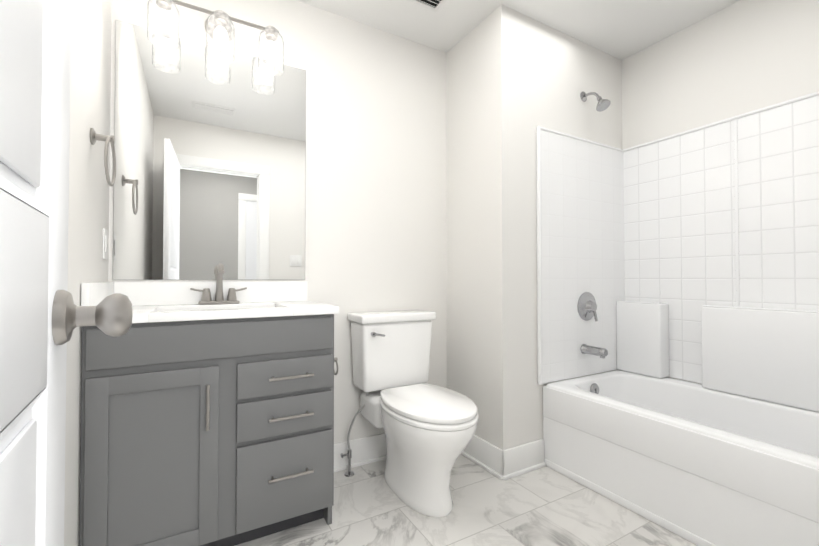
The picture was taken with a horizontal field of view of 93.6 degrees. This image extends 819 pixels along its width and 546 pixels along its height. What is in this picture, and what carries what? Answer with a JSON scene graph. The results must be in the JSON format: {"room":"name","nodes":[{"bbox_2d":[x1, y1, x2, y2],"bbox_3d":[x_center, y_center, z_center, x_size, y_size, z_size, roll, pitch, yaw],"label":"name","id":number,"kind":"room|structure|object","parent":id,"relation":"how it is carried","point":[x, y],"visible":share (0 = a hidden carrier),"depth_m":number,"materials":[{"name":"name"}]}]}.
{"room":"bathroom","nodes":[
{"label":"bathroom","id":0,"kind":"room"},
{"bbox_2d":[64,0,111,545],"bbox_3d":[-0.758,-0.198,0.619,0.120,2.440,2.140,1,-1,-30],"label":"wall","id":1,"kind":"structure","parent":0,"point":[90,107],"depth_m":1.19,"materials":[{"name":"white paint"}]},
{"bbox_2d":[90,128,115,185],"bbox_3d":[-1.038,-0.391,1.303,0.064,0.188,0.166,1,-1,-30],"label":"towel ring","id":2,"kind":"object","parent":1,"relation":"attached to","point":[94,137],"visible":1,"depth_m":1.29,"materials":[{"name":"silver metal"}]},
{"bbox_2d":[102,228,107,258],"bbox_3d":[-1.180,-0.112,1.494,0.008,0.115,0.070,1,-1,-30],"label":"light switch","id":3,"kind":"object","parent":1,"relation":"attached to","point":[105,246],"visible":1,"depth_m":1.48,"materials":[{"name":"white plastic"}]},
{"bbox_2d":[109,0,446,443],"bbox_3d":[-0.583,-0.177,2.018,1.805,2.440,0.120,1,-1,-30],"label":"wall","id":4,"kind":"structure","parent":0,"point":[375,203],"depth_m":2.12,"materials":[{"name":"white paint"}]},
{"bbox_2d":[113,20,305,279],"bbox_3d":[-0.878,-0.508,1.783,0.787,1.078,0.006,1,-1,-30],"label":"mirror","id":5,"kind":"object","parent":4,"relation":"attached to","point":[210,151],"visible":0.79,"depth_m":1.75,"materials":[{"name":"clear glass"}]},
{"bbox_2d":[147,0,283,75],"bbox_3d":[-0.844,-1.069,1.716,0.536,0.244,0.170,1,-1,-30],"label":"sconce","id":6,"kind":"object","parent":4,"relation":"attached to","point":[219,29],"visible":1,"depth_m":1.68,"materials":[{"name":"glass"}]},
{"bbox_2d":[334,433,386,472],"bbox_3d":[-0.140,0.976,2.166,0.870,0.140,0.027,1,-1,-30],"label":"baseboard","id":7,"kind":"structure","parent":4,"relation":"attached to","point":[370,449],"depth_m":2.10,"materials":[{"name":"white paint"}]},
{"bbox_2d":[235,454,697,545],"bbox_3d":[0.495,1.050,0.540,3.800,0.060,3.800,1,-1,-30],"label":"floor","id":8,"kind":"structure","parent":0,"point":[545,506],"depth_m":1.62,"materials":[{"name":"tile"}]},
{"bbox_2d":[79,263,338,545],"bbox_3d":[-0.738,0.496,1.563,0.851,1.080,0.494,1,-1,-30],"label":"bathroom vanity","id":9,"kind":"object","parent":8,"relation":"on","point":[207,413],"visible":0.98,"depth_m":1.36,"materials":[{"name":"grey wood"}]},
{"bbox_2d":[340,310,477,516],"bbox_3d":[0.014,0.625,1.834,0.498,0.832,0.738,1,-1,-30],"label":"toilet","id":10,"kind":"object","parent":8,"relation":"on","point":[429,430],"visible":1,"depth_m":1.80,"materials":[{"name":"white ceramic"}]},
{"bbox_2d":[543,370,818,545],"bbox_3d":[1.431,0.817,1.629,0.755,0.440,1.516,1,-1,-30],"label":"bathtub","id":11,"kind":"object","parent":8,"relation":"on","point":[697,464],"visible":0.88,"depth_m":1.62,"materials":[{"name":"white ceramic"}]},
{"bbox_2d":[297,0,739,60],"bbox_3d":[0.495,-1.449,0.579,3.800,0.060,3.800,1,-1,-30],"label":"ceiling","id":12,"kind":"structure","parent":0,"point":[621,30],"depth_m":2.10,"materials":[{"name":"white paint"}]},
{"bbox_2d":[407,0,446,11],"bbox_3d":[0.086,-1.393,1.847,0.300,0.012,0.300,1,-1,-30],"label":"air vent","id":13,"kind":"object","parent":12,"relation":"attached to","point":[434,5],"visible":1,"depth_m":1.99,"materials":[{"name":"white metal"}]},
{"bbox_2d":[446,4,621,449],"bbox_3d":[0.831,-0.169,2.534,1.165,2.440,0.617,1,-1,-30],"label":"wall","id":14,"kind":"structure","parent":0,"point":[514,79],"depth_m":2.10,"materials":[{"name":"white paint"}]},
{"bbox_2d":[461,435,509,479],"bbox_3d":[0.360,0.975,2.141,0.027,0.140,0.484,1,-1,-30],"label":"baseboard","id":15,"kind":"structure","parent":14,"relation":"attached to","point":[506,464],"depth_m":2.03,"materials":[{"name":"white paint"}]},
{"bbox_2d":[580,91,610,111],"bbox_3d":[1.088,-1.015,2.243,0.080,0.157,0.165,1,-1,-30],"label":"shower head","id":16,"kind":"object","parent":14,"relation":"attached to","point":[603,104],"visible":1,"depth_m":2.21},
{"bbox_2d":[622,0,818,383],"bbox_3d":[1.843,-0.180,1.810,0.120,2.440,1.643,1,-1,-30],"label":"wall","id":17,"kind":"structure","parent":0,"point":[739,57],"depth_m":2.03,"materials":[{"name":"white paint"}]},
{"bbox_2d":[536,91,818,411],"bbox_3d":[1.414,-0.108,1.634,0.798,1.407,1.522,1,-1,-30],"label":"wall panels","id":18,"kind":"object","parent":17,"relation":"attached to","point":[692,255],"visible":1,"depth_m":2.11,"materials":[{"name":"tile"}]},
{"bbox_2d":[577,292,597,320],"bbox_3d":[1.067,0.198,2.260,0.170,0.171,0.058,1,-1,-30],"label":"tub valve","id":19,"kind":"object","parent":18,"relation":"attached to","point":[586,306],"visible":1,"depth_m":2.25,"materials":[{"name":"silver metal"}]},
{"bbox_2d":[580,344,607,357],"bbox_3d":[1.062,0.447,2.204,0.060,0.062,0.143,1,-1,-30],"label":"tub spout","id":20,"kind":"object","parent":18,"relation":"attached to","point":[594,350],"visible":1,"depth_m":2.19,"materials":[{"name":"silver metal"}]},
{"bbox_3d":[0.245,-1.228,0.043,0.710,0.400,0.120,1,-1,-30],"label":"wall","id":21,"kind":"structure","parent":0,"visible":0},
{"bbox_2d":[0,0,132,545],"bbox_3d":[-0.290,-0.006,0.195,0.180,2.018,0.718,1,-1,-30],"label":"door","id":22,"kind":"structure","parent":21,"relation":"in","point":[43,316],"depth_m":0.38,"materials":[{"name":"white paint"}]}
]}

